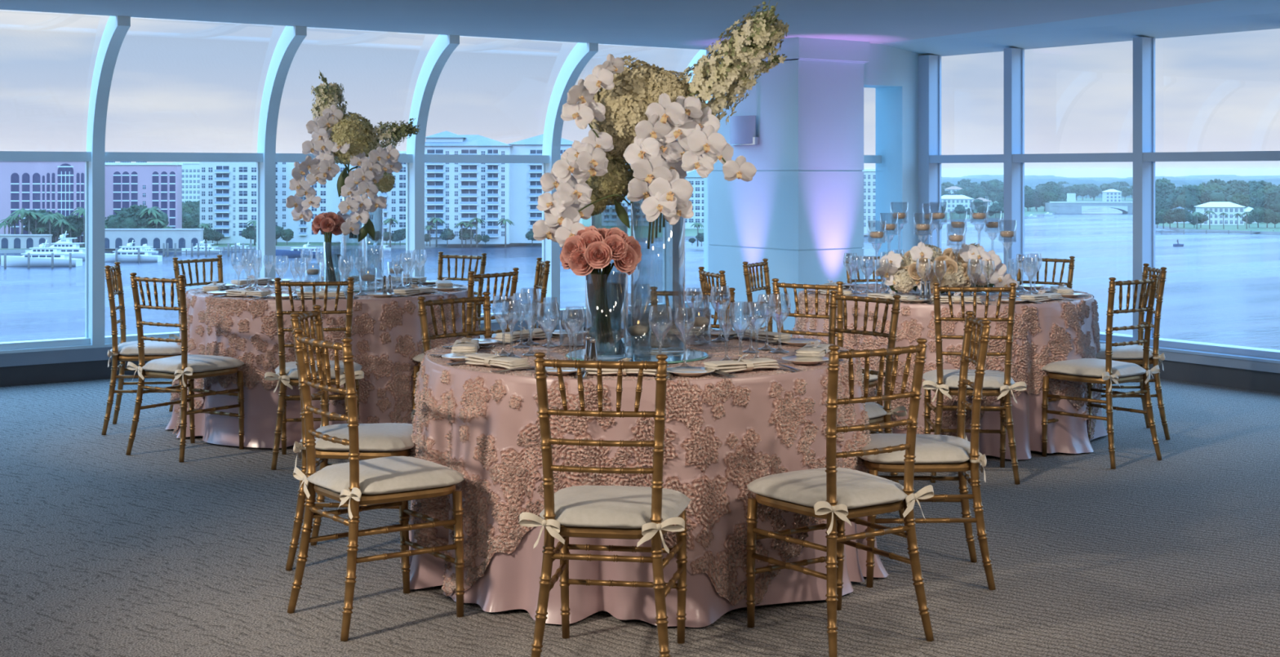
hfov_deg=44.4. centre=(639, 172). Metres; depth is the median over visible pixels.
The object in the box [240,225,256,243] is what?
tree
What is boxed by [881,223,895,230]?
candle
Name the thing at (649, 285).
water goblet
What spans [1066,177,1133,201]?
ground
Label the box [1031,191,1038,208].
tree
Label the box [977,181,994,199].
tree
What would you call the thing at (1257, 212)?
tree
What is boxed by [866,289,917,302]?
napkin
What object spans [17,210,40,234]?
palm tree
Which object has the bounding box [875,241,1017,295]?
flower arrangement
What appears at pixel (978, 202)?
tree
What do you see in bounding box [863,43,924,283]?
wall
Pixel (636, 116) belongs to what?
flower arrangement
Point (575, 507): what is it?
cushion
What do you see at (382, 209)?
vase
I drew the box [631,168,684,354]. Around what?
vase
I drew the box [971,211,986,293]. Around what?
candle holder
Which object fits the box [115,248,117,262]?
mooring pile
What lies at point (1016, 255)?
wine glass
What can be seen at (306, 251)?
motor yacht
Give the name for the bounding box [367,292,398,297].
bread plate
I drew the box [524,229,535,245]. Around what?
tree
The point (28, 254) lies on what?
mooring pile
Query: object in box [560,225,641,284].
bouquet
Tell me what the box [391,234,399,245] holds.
tree
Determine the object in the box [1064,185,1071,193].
tree
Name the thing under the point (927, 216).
candle
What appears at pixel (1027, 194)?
tree
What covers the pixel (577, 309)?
wine glass
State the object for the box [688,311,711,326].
glass
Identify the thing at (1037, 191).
tree
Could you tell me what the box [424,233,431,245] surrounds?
tree
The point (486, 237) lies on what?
tree
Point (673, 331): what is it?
napkin
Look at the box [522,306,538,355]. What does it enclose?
wine glass
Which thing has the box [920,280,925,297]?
shaker
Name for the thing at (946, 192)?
tree
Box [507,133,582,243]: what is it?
building
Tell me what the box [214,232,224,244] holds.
tree
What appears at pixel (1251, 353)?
trim
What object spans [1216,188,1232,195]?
tree
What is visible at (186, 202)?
tree
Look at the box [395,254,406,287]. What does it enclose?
wine glass
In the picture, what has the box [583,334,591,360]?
shaker
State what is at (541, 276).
chair
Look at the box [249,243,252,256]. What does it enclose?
mooring pile
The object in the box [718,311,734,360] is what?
wine glass
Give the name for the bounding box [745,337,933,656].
chair
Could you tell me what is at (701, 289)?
wine glass
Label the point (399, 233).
tree
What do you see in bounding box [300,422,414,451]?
cushion
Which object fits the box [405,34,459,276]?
trim
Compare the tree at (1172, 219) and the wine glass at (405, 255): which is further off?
the tree at (1172, 219)
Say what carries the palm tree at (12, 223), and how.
on the ground at (641, 233)
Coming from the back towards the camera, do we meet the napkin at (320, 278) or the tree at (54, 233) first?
the tree at (54, 233)
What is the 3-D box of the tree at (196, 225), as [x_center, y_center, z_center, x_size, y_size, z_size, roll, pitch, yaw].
[-180.833,24.150,640.039,5.679,6.623,6.433,0,0,-5]
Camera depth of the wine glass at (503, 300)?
5.63 m
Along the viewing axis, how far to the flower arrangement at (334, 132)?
8.80 m
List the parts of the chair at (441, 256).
post, rail, rail, post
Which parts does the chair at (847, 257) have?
post, rail, rail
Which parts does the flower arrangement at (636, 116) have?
stem, stem, stem, stem, stem, stem, stem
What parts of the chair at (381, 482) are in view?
post, rail, rail, rail, rail, post, seat, leg, leg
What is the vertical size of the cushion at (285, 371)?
0.054 m
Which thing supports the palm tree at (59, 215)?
on the ground at (641, 233)
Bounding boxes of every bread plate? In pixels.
[205,284,235,287]
[206,290,227,295]
[266,293,297,298]
[271,279,293,282]
[360,277,382,281]
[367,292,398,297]
[417,280,438,284]
[432,286,459,290]
[441,352,477,361]
[471,338,499,346]
[534,366,585,375]
[549,329,585,337]
[666,366,715,376]
[702,329,736,337]
[777,337,821,346]
[782,355,828,364]
[808,288,822,292]
[843,283,859,287]
[843,294,867,297]
[900,297,930,302]
[994,297,1027,302]
[1017,284,1046,288]
[1057,292,1084,297]
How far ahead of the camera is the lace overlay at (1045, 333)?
7.94 m
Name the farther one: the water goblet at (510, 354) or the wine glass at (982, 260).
the wine glass at (982, 260)
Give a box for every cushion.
[110,340,181,355]
[142,354,244,373]
[275,360,362,379]
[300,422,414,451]
[306,456,464,494]
[412,352,423,362]
[479,333,496,338]
[539,485,691,528]
[746,467,907,509]
[858,433,982,463]
[861,368,877,382]
[864,402,886,418]
[922,368,1015,389]
[1041,358,1146,377]
[1096,343,1159,359]
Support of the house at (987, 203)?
on the ground at (641, 233)
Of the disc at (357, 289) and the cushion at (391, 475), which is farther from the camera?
the disc at (357, 289)
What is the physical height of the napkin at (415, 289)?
0.059 m
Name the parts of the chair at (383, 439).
post, rail, rail, rail, post, seat, leg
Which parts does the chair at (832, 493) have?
leg, seat, post, leg, rail, rail, rail, rail, post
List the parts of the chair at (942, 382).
leg, post, seat, rail, rail, rail, rail, leg, post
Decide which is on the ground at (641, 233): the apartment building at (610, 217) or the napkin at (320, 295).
the apartment building at (610, 217)
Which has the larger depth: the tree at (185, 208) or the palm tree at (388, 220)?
the tree at (185, 208)
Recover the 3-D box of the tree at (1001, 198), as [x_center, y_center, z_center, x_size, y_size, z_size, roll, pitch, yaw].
[265.508,21.000,1141.947,11.682,13.624,13.234,0,0,-41]
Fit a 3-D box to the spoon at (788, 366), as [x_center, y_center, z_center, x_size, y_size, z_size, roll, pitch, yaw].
[0.481,0.658,5.336,0.037,0.008,0.200,0,0,-32]
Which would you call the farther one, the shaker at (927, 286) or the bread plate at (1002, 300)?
the shaker at (927, 286)
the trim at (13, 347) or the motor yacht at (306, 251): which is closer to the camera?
the trim at (13, 347)
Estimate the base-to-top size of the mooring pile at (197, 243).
6.500 m
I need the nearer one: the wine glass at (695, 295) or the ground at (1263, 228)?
the wine glass at (695, 295)
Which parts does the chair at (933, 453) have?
leg, seat, post, rail, rail, rail, rail, post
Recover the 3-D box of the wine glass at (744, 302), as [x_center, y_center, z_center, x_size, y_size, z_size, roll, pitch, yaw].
[0.411,0.572,5.806,0.062,0.185,0.062,0,0,11]
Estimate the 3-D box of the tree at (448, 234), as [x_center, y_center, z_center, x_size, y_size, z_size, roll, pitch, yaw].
[-71.877,24.103,586.444,5.353,6.667,5.857,0,0,-26]
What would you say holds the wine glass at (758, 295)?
on the lace overlay at (723, 434)
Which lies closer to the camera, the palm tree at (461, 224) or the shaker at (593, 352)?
the shaker at (593, 352)
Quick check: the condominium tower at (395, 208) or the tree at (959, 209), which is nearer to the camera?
the condominium tower at (395, 208)
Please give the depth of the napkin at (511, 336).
6.21 m
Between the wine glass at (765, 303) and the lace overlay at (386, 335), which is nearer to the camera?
the wine glass at (765, 303)
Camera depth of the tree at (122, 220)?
570.57 m
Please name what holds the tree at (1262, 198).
on the ground at (1263, 228)
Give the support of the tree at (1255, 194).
on the ground at (1263, 228)
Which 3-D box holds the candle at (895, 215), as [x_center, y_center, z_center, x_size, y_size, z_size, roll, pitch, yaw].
[1.465,0.239,8.860,0.076,0.042,0.075,0,0,-35]
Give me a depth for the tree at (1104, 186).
1654.64 m
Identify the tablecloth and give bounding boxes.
[164,380,413,448]
[400,499,888,627]
[862,391,1107,459]
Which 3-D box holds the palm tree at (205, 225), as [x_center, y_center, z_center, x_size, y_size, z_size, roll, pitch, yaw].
[-162.754,23.206,585.936,5.927,8.861,6.339,0,0,-25]
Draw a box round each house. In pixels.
[941,195,973,213]
[944,186,961,194]
[973,197,991,209]
[1102,189,1121,201]
[1170,206,1191,222]
[1195,201,1245,225]
[1244,206,1256,222]
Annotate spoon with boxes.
[494,366,534,372]
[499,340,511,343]
[666,372,671,378]
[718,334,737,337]
[777,364,801,370]
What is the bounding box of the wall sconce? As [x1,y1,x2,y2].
[729,115,759,145]
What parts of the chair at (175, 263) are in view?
post, rail, rail, post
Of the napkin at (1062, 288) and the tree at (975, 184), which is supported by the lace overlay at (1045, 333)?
the napkin at (1062, 288)
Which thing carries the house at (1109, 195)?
on the ground at (1078, 199)
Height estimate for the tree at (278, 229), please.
7.613 m
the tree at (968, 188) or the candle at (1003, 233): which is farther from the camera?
the tree at (968, 188)
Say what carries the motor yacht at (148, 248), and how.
on the water
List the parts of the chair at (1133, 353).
seat, post, rail, rail, post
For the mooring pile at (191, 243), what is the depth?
532.48 m
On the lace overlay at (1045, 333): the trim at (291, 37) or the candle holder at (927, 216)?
the candle holder at (927, 216)
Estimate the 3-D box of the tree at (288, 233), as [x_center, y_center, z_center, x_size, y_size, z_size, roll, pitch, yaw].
[-132.344,24.146,587.781,5.240,6.579,5.689,0,0,-6]
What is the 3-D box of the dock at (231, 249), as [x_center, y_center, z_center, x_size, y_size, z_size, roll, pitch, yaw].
[-142.150,28.030,562.822,14.056,2.800,2.200,0,0,0]
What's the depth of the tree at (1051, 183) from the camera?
1389.27 m
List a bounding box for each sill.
[0,309,702,367]
[1158,351,1279,373]
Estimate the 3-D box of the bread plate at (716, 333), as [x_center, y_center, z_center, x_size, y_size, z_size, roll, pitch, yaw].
[0.336,0.656,6.375,0.168,0.016,0.168,0,0,12]
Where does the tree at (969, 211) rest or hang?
on the ground at (641, 233)
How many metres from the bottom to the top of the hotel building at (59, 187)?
32.328 m
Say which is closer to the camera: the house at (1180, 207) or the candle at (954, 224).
the candle at (954, 224)
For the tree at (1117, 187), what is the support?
on the ground at (1078, 199)
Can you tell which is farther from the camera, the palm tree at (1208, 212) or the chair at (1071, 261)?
the palm tree at (1208, 212)
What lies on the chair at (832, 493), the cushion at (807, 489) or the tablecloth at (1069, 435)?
the cushion at (807, 489)
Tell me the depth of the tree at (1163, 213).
771.74 m
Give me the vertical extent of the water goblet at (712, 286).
0.215 m
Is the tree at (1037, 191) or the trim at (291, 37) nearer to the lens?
the trim at (291, 37)
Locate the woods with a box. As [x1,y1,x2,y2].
[941,174,1279,197]
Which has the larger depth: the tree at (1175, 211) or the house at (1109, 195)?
the house at (1109, 195)
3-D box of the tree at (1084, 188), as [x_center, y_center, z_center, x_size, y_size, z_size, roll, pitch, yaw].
[436.823,19.270,1547.929,13.801,17.328,14.982,0,0,40]
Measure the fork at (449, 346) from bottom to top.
0.008 m
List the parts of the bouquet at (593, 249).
stem, stem, stem, stem, stem, stem, stem, stem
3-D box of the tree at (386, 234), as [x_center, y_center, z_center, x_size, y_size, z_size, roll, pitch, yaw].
[-95.004,24.737,587.874,5.165,5.318,4.560,0,0,-31]
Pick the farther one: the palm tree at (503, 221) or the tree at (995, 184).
the tree at (995, 184)
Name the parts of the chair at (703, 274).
post, rail, rail, rail, post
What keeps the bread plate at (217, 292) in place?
on the lace overlay at (386, 335)
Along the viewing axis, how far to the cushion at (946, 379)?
7.27 m
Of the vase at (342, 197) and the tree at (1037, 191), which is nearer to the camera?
the vase at (342, 197)
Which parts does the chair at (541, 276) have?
post, rail, post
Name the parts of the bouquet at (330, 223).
stem, stem, stem, stem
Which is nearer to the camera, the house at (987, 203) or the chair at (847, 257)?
the chair at (847, 257)
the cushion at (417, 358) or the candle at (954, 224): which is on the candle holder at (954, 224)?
the candle at (954, 224)
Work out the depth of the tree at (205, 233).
583.46 m
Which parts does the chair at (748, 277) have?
post, rail, rail, rail, rail, post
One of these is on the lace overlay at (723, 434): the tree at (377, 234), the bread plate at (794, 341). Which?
the bread plate at (794, 341)
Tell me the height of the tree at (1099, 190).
15.013 m
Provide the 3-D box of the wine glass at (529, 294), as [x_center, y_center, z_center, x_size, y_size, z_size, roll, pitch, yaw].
[-0.452,0.561,5.975,0.072,0.205,0.072,0,0,44]
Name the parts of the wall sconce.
rail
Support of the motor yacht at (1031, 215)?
on the water
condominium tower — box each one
[200,161,256,243]
[275,162,345,242]
[345,151,406,243]
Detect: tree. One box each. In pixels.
[0,218,17,234]
[0,222,13,234]
[2,214,26,234]
[6,208,33,234]
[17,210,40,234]
[19,208,57,234]
[25,211,44,234]
[33,226,48,234]
[38,213,59,234]
[43,219,64,243]
[49,218,72,235]
[50,212,65,241]
[54,214,84,242]
[63,226,78,237]
[69,207,84,247]
[104,216,109,228]
[106,207,139,228]
[122,204,147,228]
[133,208,168,228]
[135,206,164,220]
[146,217,166,228]
[182,200,193,204]
[182,203,196,213]
[182,204,195,213]
[182,211,192,223]
[182,219,198,228]
[185,211,196,221]
[188,200,199,213]
[189,223,199,228]
[191,213,199,224]
[195,222,212,243]
[198,227,208,239]
[204,228,219,245]
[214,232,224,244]
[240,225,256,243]
[245,220,256,245]
[275,226,284,244]
[280,228,293,244]
[368,231,381,243]
[381,231,392,244]
[383,217,399,247]
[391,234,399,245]
[392,229,405,245]
[424,225,435,246]
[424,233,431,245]
[427,217,444,247]
[439,228,454,245]
[453,222,469,246]
[458,227,474,245]
[464,222,479,246]
[467,217,487,247]
[473,234,482,245]
[481,235,489,244]
[497,218,515,247]
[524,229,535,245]
[688,237,696,243]
[689,222,703,246]
[695,232,703,246]
[941,182,954,188]
[941,183,952,191]
[941,190,951,195]
[941,206,946,213]
[953,204,965,217]
[956,178,974,188]
[956,188,971,196]
[963,186,973,191]
[964,208,973,217]
[968,188,986,199]
[970,182,980,187]
[973,199,983,207]
[976,205,988,213]
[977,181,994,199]
[982,179,998,202]
[986,191,998,203]
[986,210,994,217]
[988,202,1001,217]
[992,181,1004,192]
[995,192,1004,203]
[998,202,1004,218]
[1024,186,1032,207]
[1024,191,1032,203]
[1025,199,1034,211]
[1026,198,1034,211]
[1029,190,1040,209]
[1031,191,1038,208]
[1032,197,1041,211]
[1035,183,1046,190]
[1035,191,1053,211]
[1039,186,1054,192]
[1039,191,1054,205]
[1040,185,1056,191]
[1044,191,1057,202]
[1046,181,1060,188]
[1051,187,1066,199]
[1057,197,1066,201]
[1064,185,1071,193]
[1068,183,1081,199]
[1077,183,1089,199]
[1086,183,1098,198]
[1086,186,1102,199]
[1088,189,1097,199]
[1099,182,1111,192]
[1111,183,1123,191]
[1119,181,1130,186]
[1119,186,1131,199]
[1155,177,1175,188]
[1155,182,1175,195]
[1155,189,1165,204]
[1155,200,1173,212]
[1155,208,1171,228]
[1155,214,1162,228]
[1160,193,1173,201]
[1166,213,1176,228]
[1168,208,1186,227]
[1169,185,1187,194]
[1169,185,1205,212]
[1179,208,1193,227]
[1186,183,1209,189]
[1189,215,1199,225]
[1191,211,1202,228]
[1194,186,1214,203]
[1195,213,1208,227]
[1200,189,1232,203]
[1201,178,1225,186]
[1203,209,1216,228]
[1204,182,1223,190]
[1212,182,1237,193]
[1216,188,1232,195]
[1218,212,1228,228]
[1226,179,1239,186]
[1231,186,1252,198]
[1231,192,1254,208]
[1231,213,1242,228]
[1233,180,1251,187]
[1241,212,1251,228]
[1241,214,1254,227]
[1243,180,1267,194]
[1247,206,1267,227]
[1248,197,1264,208]
[1249,185,1276,199]
[1258,187,1279,208]
[1261,208,1275,227]
[1262,181,1277,188]
[1264,189,1279,222]
[1271,212,1279,227]
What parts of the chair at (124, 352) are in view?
post, rail, rail, rail, post, rail, seat, leg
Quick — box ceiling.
[0,0,1222,49]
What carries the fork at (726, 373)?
on the lace overlay at (723, 434)
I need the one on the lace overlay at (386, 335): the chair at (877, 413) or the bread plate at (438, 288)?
the bread plate at (438, 288)
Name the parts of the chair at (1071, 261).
post, rail, rail, post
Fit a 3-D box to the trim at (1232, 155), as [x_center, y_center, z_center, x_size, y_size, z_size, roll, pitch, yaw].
[4.472,-0.110,9.803,0.130,0.064,7.430,0,0,-35]
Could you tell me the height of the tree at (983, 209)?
7.856 m
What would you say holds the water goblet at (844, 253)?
on the lace overlay at (1045, 333)
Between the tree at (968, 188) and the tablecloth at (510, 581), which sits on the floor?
the tablecloth at (510, 581)
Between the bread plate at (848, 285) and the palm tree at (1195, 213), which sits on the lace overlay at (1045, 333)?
the bread plate at (848, 285)
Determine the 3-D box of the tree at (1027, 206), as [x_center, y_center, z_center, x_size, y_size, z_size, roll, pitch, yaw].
[273.340,22.243,1105.710,9.316,10.775,8.582,0,0,1]
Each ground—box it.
[0,198,1056,253]
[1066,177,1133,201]
[1155,213,1279,235]
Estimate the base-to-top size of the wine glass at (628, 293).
0.185 m
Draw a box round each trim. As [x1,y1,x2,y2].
[0,151,560,163]
[0,300,703,354]
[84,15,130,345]
[256,26,306,279]
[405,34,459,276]
[542,42,598,316]
[662,49,706,309]
[863,155,881,163]
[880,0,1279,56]
[918,54,941,251]
[928,151,1279,163]
[1004,48,1024,284]
[1099,332,1279,364]
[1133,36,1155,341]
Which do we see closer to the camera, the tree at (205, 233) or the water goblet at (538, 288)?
the water goblet at (538, 288)
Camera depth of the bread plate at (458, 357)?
5.59 m
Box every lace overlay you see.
[169,280,480,434]
[409,331,871,606]
[791,283,1103,439]
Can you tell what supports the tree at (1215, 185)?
on the ground at (1263, 228)
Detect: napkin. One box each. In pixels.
[201,280,226,292]
[225,286,271,297]
[230,275,272,285]
[297,287,346,298]
[316,273,359,281]
[386,272,426,283]
[393,284,435,295]
[435,277,453,286]
[450,337,479,353]
[464,349,530,369]
[494,325,552,342]
[585,357,656,375]
[645,320,705,336]
[703,353,779,373]
[733,326,791,342]
[795,340,830,356]
[819,284,853,294]
[821,279,845,288]
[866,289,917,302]
[930,292,982,303]
[1020,289,1062,302]
[1049,284,1073,293]
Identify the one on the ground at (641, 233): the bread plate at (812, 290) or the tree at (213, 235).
the tree at (213, 235)
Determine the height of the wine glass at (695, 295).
0.185 m
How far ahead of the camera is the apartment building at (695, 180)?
759.96 m
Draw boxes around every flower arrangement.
[285,70,420,241]
[532,0,789,248]
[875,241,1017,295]
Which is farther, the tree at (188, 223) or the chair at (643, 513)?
the tree at (188, 223)
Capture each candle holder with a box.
[869,220,886,291]
[881,223,897,293]
[892,211,906,231]
[913,222,930,295]
[922,213,936,232]
[931,211,945,231]
[948,233,963,296]
[951,220,964,234]
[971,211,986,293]
[983,222,999,287]
[1000,231,1014,294]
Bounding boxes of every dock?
[164,249,222,254]
[223,247,256,252]
[1160,230,1274,234]
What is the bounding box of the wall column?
[706,37,869,336]
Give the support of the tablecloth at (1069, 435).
on the floor
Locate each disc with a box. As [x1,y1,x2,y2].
[294,285,380,292]
[565,346,709,363]
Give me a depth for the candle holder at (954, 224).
8.79 m
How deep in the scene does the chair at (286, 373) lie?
7.59 m
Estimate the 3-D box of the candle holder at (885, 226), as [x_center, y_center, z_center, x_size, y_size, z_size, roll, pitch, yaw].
[1.375,0.443,8.660,0.100,0.441,0.099,0,0,-35]
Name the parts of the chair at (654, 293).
post, rail, rail, post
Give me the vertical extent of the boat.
1.200 m
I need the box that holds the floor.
[0,377,1279,656]
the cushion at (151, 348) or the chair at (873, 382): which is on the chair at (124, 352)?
the cushion at (151, 348)
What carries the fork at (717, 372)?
on the lace overlay at (723, 434)
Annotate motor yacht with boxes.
[0,240,82,266]
[25,231,84,259]
[104,240,162,262]
[142,244,158,253]
[182,240,222,253]
[231,242,249,250]
[275,242,333,257]
[358,241,391,250]
[1027,213,1038,217]
[1044,212,1053,215]
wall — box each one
[0,234,53,248]
[104,228,204,248]
[703,100,709,284]
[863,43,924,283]
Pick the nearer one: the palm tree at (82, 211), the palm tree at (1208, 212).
the palm tree at (82, 211)
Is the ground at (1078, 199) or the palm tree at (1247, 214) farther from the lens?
the ground at (1078, 199)
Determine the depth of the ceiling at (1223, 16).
10.86 m
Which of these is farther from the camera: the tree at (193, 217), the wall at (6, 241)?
the tree at (193, 217)
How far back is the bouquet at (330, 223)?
8.76 m
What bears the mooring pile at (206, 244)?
in the water
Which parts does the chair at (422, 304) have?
post, rail, rail, post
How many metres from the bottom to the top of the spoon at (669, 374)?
0.008 m
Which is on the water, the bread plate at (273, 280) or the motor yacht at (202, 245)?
the motor yacht at (202, 245)
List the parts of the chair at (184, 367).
post, rail, rail, rail, rail, post, leg, seat, leg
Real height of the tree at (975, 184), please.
19.094 m
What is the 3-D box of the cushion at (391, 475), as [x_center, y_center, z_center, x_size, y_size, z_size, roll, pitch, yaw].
[-0.831,0.974,5.085,0.448,0.054,0.430,0,0,-37]
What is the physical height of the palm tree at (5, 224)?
9.979 m
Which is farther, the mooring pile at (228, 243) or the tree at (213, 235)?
the tree at (213, 235)
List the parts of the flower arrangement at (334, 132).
stem, stem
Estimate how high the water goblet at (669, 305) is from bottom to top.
0.215 m
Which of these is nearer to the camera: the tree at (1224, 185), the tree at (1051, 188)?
the tree at (1224, 185)
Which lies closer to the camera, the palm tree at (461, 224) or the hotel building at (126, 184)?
the palm tree at (461, 224)
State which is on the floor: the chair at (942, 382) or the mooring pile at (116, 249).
the chair at (942, 382)
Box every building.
[0,160,84,245]
[104,161,183,228]
[182,162,199,202]
[424,130,511,244]
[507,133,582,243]
[601,163,662,226]
[680,169,703,228]
[862,169,875,233]
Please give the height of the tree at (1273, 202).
18.788 m
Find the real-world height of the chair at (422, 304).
0.926 m
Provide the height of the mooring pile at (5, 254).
6.500 m
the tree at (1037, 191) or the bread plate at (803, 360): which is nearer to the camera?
the bread plate at (803, 360)
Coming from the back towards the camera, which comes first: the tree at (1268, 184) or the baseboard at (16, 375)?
the tree at (1268, 184)
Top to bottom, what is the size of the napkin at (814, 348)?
0.059 m
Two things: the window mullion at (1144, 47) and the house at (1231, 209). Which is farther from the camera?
the house at (1231, 209)
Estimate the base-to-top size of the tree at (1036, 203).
9.990 m
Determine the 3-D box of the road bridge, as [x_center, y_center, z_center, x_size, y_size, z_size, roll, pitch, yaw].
[319.838,21.930,1094.186,71.075,15.000,12.300,0,0,0]
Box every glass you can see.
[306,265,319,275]
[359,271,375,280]
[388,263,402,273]
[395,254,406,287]
[502,300,521,358]
[511,293,530,347]
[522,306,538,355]
[542,298,558,346]
[561,314,583,333]
[562,309,578,360]
[564,307,585,340]
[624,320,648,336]
[626,293,641,340]
[651,311,668,366]
[674,307,695,367]
[684,288,702,339]
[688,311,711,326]
[694,294,710,342]
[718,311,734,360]
[742,302,759,352]
[746,302,767,354]
[757,294,776,350]
[981,260,995,300]
[1015,254,1028,291]
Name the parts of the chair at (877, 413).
post, rail, rail, rail, seat, post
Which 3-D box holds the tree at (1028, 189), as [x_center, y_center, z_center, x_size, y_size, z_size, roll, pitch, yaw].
[305.284,19.187,1243.953,15.142,17.512,13.948,0,0,-18]
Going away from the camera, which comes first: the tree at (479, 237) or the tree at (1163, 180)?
the tree at (479, 237)
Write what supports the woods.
on the ground at (1263, 228)
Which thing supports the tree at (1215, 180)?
on the ground at (1263, 228)
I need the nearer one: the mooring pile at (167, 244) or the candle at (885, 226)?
the candle at (885, 226)
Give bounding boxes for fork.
[441,346,494,347]
[445,360,466,364]
[448,360,467,364]
[582,370,587,377]
[712,371,732,377]
[715,370,737,376]
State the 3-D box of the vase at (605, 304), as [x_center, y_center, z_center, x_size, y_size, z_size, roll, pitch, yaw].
[-0.122,0.507,5.580,0.144,0.301,0.144,0,0,-35]
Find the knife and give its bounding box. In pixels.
[490,368,529,372]
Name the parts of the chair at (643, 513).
post, leg, rail, rail, rail, rail, seat, post, leg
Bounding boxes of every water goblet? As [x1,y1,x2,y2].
[273,256,288,293]
[492,296,515,355]
[519,288,540,344]
[536,302,560,357]
[634,284,651,337]
[648,305,672,352]
[710,285,730,341]
[728,302,752,355]
[768,294,791,352]
[843,253,857,292]
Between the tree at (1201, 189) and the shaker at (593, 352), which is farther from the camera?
the tree at (1201, 189)
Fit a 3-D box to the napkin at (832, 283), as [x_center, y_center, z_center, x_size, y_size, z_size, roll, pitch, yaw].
[1.086,0.637,8.912,0.102,0.059,0.255,0,0,28]
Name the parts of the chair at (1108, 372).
leg, leg, seat, post, rail, rail, rail, rail, post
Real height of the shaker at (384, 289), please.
0.101 m
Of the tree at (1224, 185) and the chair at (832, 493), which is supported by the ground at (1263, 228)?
the tree at (1224, 185)
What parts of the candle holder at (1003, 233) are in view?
stem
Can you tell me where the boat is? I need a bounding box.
[1173,244,1183,246]
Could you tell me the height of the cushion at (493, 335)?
0.054 m
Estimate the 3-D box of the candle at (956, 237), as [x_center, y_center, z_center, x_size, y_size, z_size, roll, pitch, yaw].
[1.690,0.347,8.380,0.076,0.042,0.075,0,0,-35]
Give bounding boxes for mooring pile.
[4,253,6,267]
[27,253,30,267]
[51,253,53,267]
[69,253,71,267]
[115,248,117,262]
[137,248,139,262]
[162,243,164,256]
[166,243,168,256]
[174,243,176,256]
[191,243,192,256]
[197,243,199,256]
[204,243,207,256]
[227,243,229,256]
[234,243,236,256]
[242,243,244,256]
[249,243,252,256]
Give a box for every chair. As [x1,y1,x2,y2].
[101,262,181,435]
[125,272,244,462]
[168,254,223,412]
[264,276,364,470]
[285,304,414,571]
[287,328,464,641]
[411,291,492,418]
[412,267,519,414]
[437,251,486,330]
[479,257,550,338]
[519,351,691,656]
[649,286,735,330]
[697,266,727,330]
[742,258,791,337]
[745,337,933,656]
[772,278,883,432]
[827,289,906,518]
[844,253,902,283]
[858,311,995,590]
[922,282,1026,484]
[1016,253,1075,288]
[1041,274,1162,469]
[1096,263,1170,439]
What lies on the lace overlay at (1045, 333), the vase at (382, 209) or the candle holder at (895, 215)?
the candle holder at (895, 215)
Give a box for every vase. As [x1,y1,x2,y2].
[323,241,342,290]
[342,196,364,286]
[364,208,383,288]
[585,271,626,359]
[591,206,627,348]
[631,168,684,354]
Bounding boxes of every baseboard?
[0,320,705,386]
[1148,359,1279,393]
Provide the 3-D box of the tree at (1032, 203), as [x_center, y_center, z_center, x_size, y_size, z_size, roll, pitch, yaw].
[274.963,22.773,1105.657,8.303,9.683,9.406,0,0,-8]
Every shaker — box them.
[381,275,387,292]
[386,274,392,292]
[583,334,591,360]
[588,337,597,360]
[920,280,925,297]
[925,280,931,299]
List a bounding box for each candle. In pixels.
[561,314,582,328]
[869,231,884,238]
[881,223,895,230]
[892,211,906,218]
[915,222,929,230]
[924,213,936,220]
[931,211,945,218]
[948,233,963,241]
[951,220,964,227]
[972,211,986,219]
[985,222,999,227]
[1000,231,1014,237]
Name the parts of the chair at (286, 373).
post, leg, rail, rail, rail, rail, seat, post, leg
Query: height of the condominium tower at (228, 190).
32.928 m
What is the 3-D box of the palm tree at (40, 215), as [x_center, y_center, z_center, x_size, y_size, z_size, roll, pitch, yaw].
[-219.977,21.040,571.162,9.838,13.752,9.198,0,0,-19]
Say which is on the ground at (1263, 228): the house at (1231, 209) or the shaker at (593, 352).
the house at (1231, 209)
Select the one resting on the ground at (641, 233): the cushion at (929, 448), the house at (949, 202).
the house at (949, 202)
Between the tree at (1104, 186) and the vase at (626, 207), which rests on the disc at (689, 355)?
the vase at (626, 207)
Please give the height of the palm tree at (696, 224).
9.244 m
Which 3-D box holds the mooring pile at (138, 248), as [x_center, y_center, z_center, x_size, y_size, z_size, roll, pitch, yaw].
[-159.190,27.180,498.105,0.700,6.500,0.700,0,0,-35]
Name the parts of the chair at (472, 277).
leg, post, rail, rail, rail, rail, post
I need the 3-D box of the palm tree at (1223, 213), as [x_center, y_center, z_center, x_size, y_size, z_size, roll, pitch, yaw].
[281.877,23.350,756.992,6.107,8.536,5.710,0,0,-18]
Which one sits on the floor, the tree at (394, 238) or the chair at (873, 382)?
the chair at (873, 382)
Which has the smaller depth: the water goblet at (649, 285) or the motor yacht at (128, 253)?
the water goblet at (649, 285)
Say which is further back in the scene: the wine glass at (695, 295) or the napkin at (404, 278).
the napkin at (404, 278)
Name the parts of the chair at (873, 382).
post, rail, rail, rail, post, seat, leg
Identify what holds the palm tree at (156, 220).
on the ground at (641, 233)
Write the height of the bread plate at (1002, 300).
0.016 m
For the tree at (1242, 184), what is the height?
23.264 m
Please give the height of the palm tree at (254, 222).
10.164 m
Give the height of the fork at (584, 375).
0.008 m
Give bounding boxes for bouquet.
[311,211,344,254]
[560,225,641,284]
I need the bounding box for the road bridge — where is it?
[1044,193,1133,213]
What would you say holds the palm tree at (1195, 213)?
on the ground at (1263, 228)
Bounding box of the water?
[0,207,1279,350]
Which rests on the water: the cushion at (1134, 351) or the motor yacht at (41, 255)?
the motor yacht at (41, 255)

